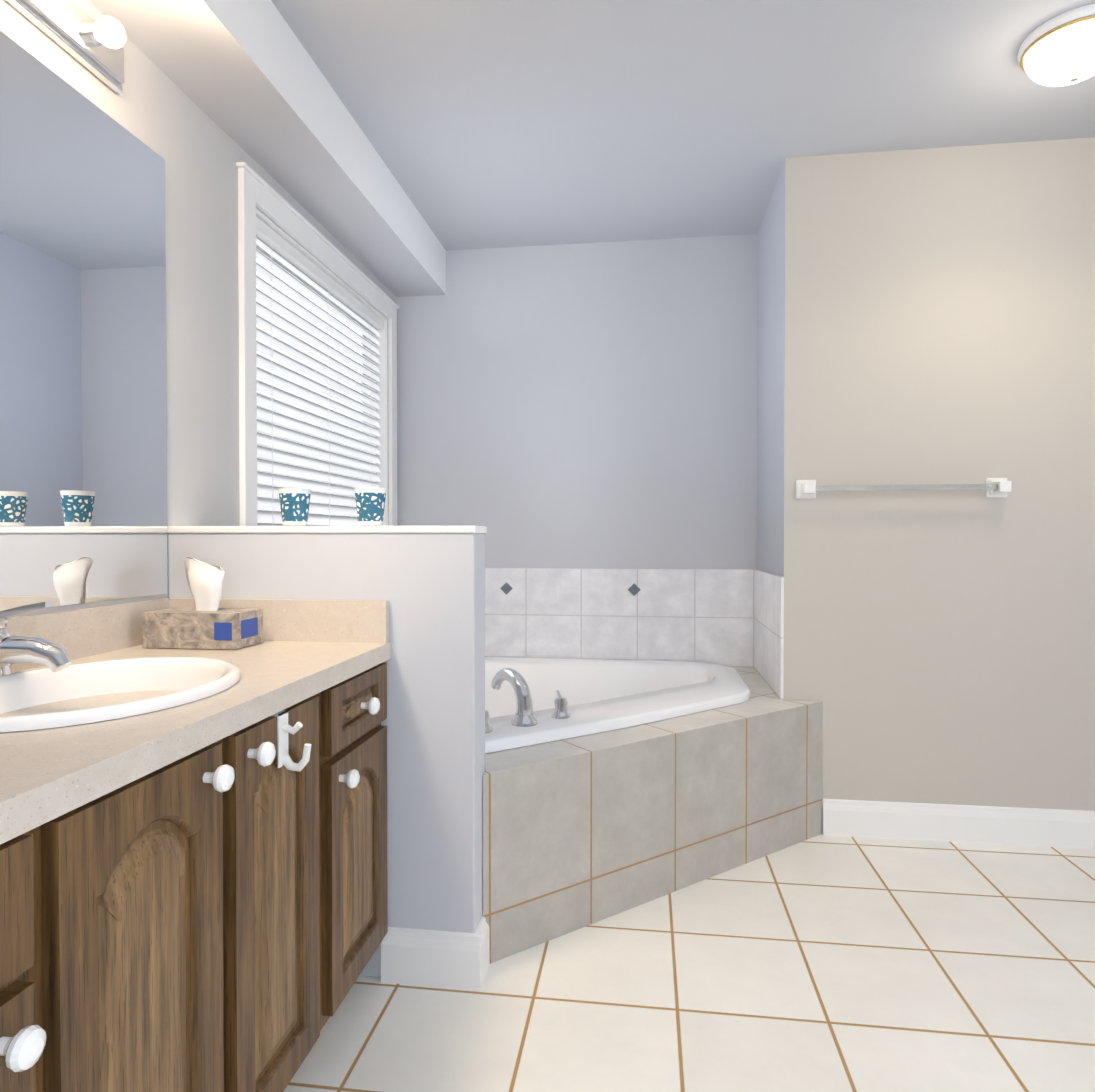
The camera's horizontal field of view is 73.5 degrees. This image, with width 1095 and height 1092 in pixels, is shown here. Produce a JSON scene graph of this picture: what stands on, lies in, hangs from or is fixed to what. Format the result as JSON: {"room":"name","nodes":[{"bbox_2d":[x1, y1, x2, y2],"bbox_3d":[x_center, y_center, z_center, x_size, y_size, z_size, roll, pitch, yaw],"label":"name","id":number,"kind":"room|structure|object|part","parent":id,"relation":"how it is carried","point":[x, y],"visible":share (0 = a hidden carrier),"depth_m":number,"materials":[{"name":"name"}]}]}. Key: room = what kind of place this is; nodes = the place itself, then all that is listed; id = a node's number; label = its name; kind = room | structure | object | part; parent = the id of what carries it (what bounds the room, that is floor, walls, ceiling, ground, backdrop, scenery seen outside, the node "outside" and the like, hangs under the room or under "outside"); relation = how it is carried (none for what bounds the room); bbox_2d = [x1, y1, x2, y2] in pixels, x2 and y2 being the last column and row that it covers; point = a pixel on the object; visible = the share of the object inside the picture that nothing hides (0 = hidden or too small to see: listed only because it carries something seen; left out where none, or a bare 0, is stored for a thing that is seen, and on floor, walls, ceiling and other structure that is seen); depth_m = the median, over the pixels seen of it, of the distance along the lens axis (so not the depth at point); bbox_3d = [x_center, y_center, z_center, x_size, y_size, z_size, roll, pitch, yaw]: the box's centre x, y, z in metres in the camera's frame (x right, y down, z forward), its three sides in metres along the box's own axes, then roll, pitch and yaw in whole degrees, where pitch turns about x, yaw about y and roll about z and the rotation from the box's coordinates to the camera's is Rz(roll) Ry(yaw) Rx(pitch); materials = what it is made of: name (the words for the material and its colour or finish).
{"room":"bathroom","nodes":[
{"label":"bathroom","id":0,"kind":"room"},
{"bbox_2d":[0,0,396,616],"bbox_3d":[-1.198,-0.155,0.610,0.150,2.440,6.250,0,1,8],"label":"wall","id":1,"kind":"structure","parent":0,"point":[158,111],"depth_m":1.95,"materials":[{"name":"paint"}]},
{"bbox_2d":[5,0,125,91],"bbox_3d":[-1.005,-1.068,1.060,0.110,0.100,1.195,0,1,8],"label":"vanity light bar","id":2,"kind":"object","parent":1,"relation":"attached to","point":[72,28],"visible":1,"depth_m":1.52,"materials":[{"name":"silver metal"}]},
{"bbox_2d":[0,31,167,610],"bbox_3d":[-1.106,-0.408,0.707,0.006,1.080,2.272,0,1,8],"label":"mirror","id":3,"kind":"object","parent":1,"relation":"attached to","point":[83,462],"visible":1,"depth_m":1.54,"materials":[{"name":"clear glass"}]},
{"bbox_2d":[236,162,398,525],"bbox_3d":[-0.884,-0.513,2.839,0.177,1.242,1.360,0,1,8],"label":"window","id":4,"kind":"structure","parent":1,"relation":"in","point":[317,378],"depth_m":2.69,"materials":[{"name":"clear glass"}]},
{"bbox_3d":[-0.923,-0.511,2.844,0.004,1.058,1.176,0,1,8],"label":"glass pane","id":5,"kind":"part","parent":4,"relation":"part of","materials":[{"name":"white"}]},
{"bbox_2d":[167,526,486,976],"bbox_3d":[-0.555,0.500,1.859,0.794,1.100,0.128,0,1,8],"label":"wall","id":6,"kind":"structure","parent":0,"point":[427,583],"depth_m":1.77,"materials":[{"name":"paint"}]},
{"bbox_2d":[278,488,310,525],"bbox_3d":[-0.641,-0.098,1.863,0.080,0.092,0.080,0,1,8],"label":"cup","id":7,"kind":"object","parent":6,"relation":"on","point":[294,504],"visible":1,"depth_m":1.83,"materials":[{"name":"teal ceramic"}]},
{"bbox_2d":[354,488,386,525],"bbox_3d":[-0.443,-0.098,1.836,0.080,0.092,0.080,0,1,8],"label":"cup","id":8,"kind":"object","parent":6,"relation":"on","point":[370,504],"visible":1,"depth_m":1.81,"materials":[{"name":"teal ceramic"}]},
{"bbox_2d":[381,927,480,990],"bbox_3d":[-0.280,0.988,1.759,0.244,0.127,0.016,0,1,8],"label":"baseboard","id":9,"kind":"structure","parent":6,"relation":"attached to","point":[434,958],"depth_m":1.75,"materials":[{"name":"white wood"}]},
{"bbox_2d":[475,915,489,985],"bbox_3d":[-0.160,0.988,1.797,0.016,0.127,0.092,0,1,8],"label":"baseboard","id":10,"kind":"structure","parent":6,"relation":"attached to","point":[482,929],"depth_m":1.80,"materials":[{"name":"white wood"}]},
{"bbox_2d":[396,234,757,568],"bbox_3d":[0.120,-0.190,3.510,1.690,2.440,0.150,0,1,8],"label":"wall","id":11,"kind":"structure","parent":0,"point":[586,405],"depth_m":3.42,"materials":[{"name":"paint"}]},
{"bbox_2d":[485,567,748,667],"bbox_3d":[0.109,0.327,3.436,1.690,0.447,0.013,0,1,8],"label":"tile backsplash","id":12,"kind":"structure","parent":11,"relation":"attached to","point":[732,617],"depth_m":3.40,"materials":[{"name":"grey tile"}]},
{"bbox_2d":[271,0,1094,250],"bbox_3d":[0.859,-1.421,0.318,4.300,0.100,6.250,0,1,8],"label":"ceiling","id":13,"kind":"structure","parent":0,"point":[482,124],"depth_m":2.28,"materials":[{"name":"paint"}]},
{"bbox_2d":[88,0,445,296],"bbox_3d":[-1.002,-1.269,0.570,0.245,0.210,5.950,0,1,8],"label":"soffit beam","id":14,"kind":"structure","parent":13,"relation":"attached to","point":[248,77],"depth_m":2.10,"materials":[{"name":"paint"}]},
{"bbox_2d":[1017,4,1094,85],"bbox_3d":[1.438,-1.330,2.002,0.262,0.122,0.262,0,1,8],"label":"ceiling light","id":15,"kind":"object","parent":13,"relation":"attached to","point":[1058,50],"visible":1,"depth_m":1.96,"materials":[{"name":"white glass"}]},
{"bbox_2d":[283,834,1094,1091],"bbox_3d":[0.859,1.119,0.349,4.300,0.100,6.250,0,1,8],"label":"floor","id":16,"kind":"structure","parent":0,"point":[823,963],"depth_m":1.72,"materials":[{"name":"tile"}]},
{"bbox_2d":[0,598,390,1091],"bbox_3d":[-0.797,0.582,0.654,0.630,0.965,2.327,0,1,8],"label":"bathroom vanity","id":17,"kind":"object","parent":16,"relation":"on","point":[193,872],"visible":1,"depth_m":1.11,"materials":[{"name":"brown wood"}]},
{"bbox_2d":[0,601,70,675],"bbox_3d":[-0.895,0.165,1.244,0.184,0.145,0.071,0,1,8],"label":"faucet","id":18,"kind":"object","parent":17,"relation":"on","point":[13,649],"depth_m":1.23,"materials":[{"name":"silver metal"}]},
{"bbox_2d":[0,657,240,732],"bbox_3d":[-0.737,0.309,1.194,0.412,0.179,0.512,0,1,8],"label":"sink","id":19,"kind":"object","parent":17,"relation":"in","point":[117,695],"depth_m":1.28,"materials":[{"name":"white ceramic"}]},
{"bbox_2d":[142,557,262,649],"bbox_3d":[-0.799,0.128,1.707,0.226,0.204,0.120,0,1,8],"label":"tissue box","id":20,"kind":"object","parent":17,"relation":"on","point":[206,622],"visible":1,"depth_m":1.66,"materials":[{"name":"cardboard"},{"name":"paper"}]},
{"bbox_2d":[483,656,822,963],"bbox_3d":[0.069,0.707,2.624,1.824,0.669,1.638,0,1,8],"label":"tub","id":21,"kind":"object","parent":16,"relation":"on","point":[612,787],"visible":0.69,"depth_m":2.22,"materials":[{"name":"tile"}]},
{"bbox_2d":[485,668,569,733],"bbox_3d":[-0.091,0.454,2.222,0.308,0.155,0.302,0,1,8],"label":"faucet","id":22,"kind":"object","parent":21,"relation":"on","point":[525,720],"depth_m":2.19,"materials":[{"name":"silver metal"}]},
{"bbox_2d":[756,137,1094,810],"bbox_3d":[2.132,-0.182,2.902,2.460,2.440,0.820,0,1,8],"label":"wall","id":23,"kind":"structure","parent":0,"point":[926,316],"depth_m":2.59,"materials":[{"name":"paint"}]},
{"bbox_2d":[749,569,783,699],"bbox_3d":[0.895,0.332,2.979,0.010,0.447,0.630,0,1,8],"label":"tile backsplash","id":24,"kind":"structure","parent":23,"relation":"attached to","point":[766,590],"depth_m":2.96,"materials":[{"name":"grey tile"}]},
{"bbox_2d":[796,478,1010,498],"bbox_3d":[1.245,-0.203,2.571,0.708,0.068,0.072,0,1,8],"label":"towel rail","id":25,"kind":"object","parent":23,"relation":"attached to","point":[992,487],"visible":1,"depth_m":2.55,"materials":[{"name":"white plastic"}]},
{"bbox_2d":[822,799,1094,848],"bbox_3d":[2.070,0.979,2.503,2.172,0.127,0.016,0,1,8],"label":"baseboard","id":26,"kind":"structure","parent":23,"relation":"attached to","point":[1060,828],"depth_m":2.58,"materials":[{"name":"white wood"}]}
]}

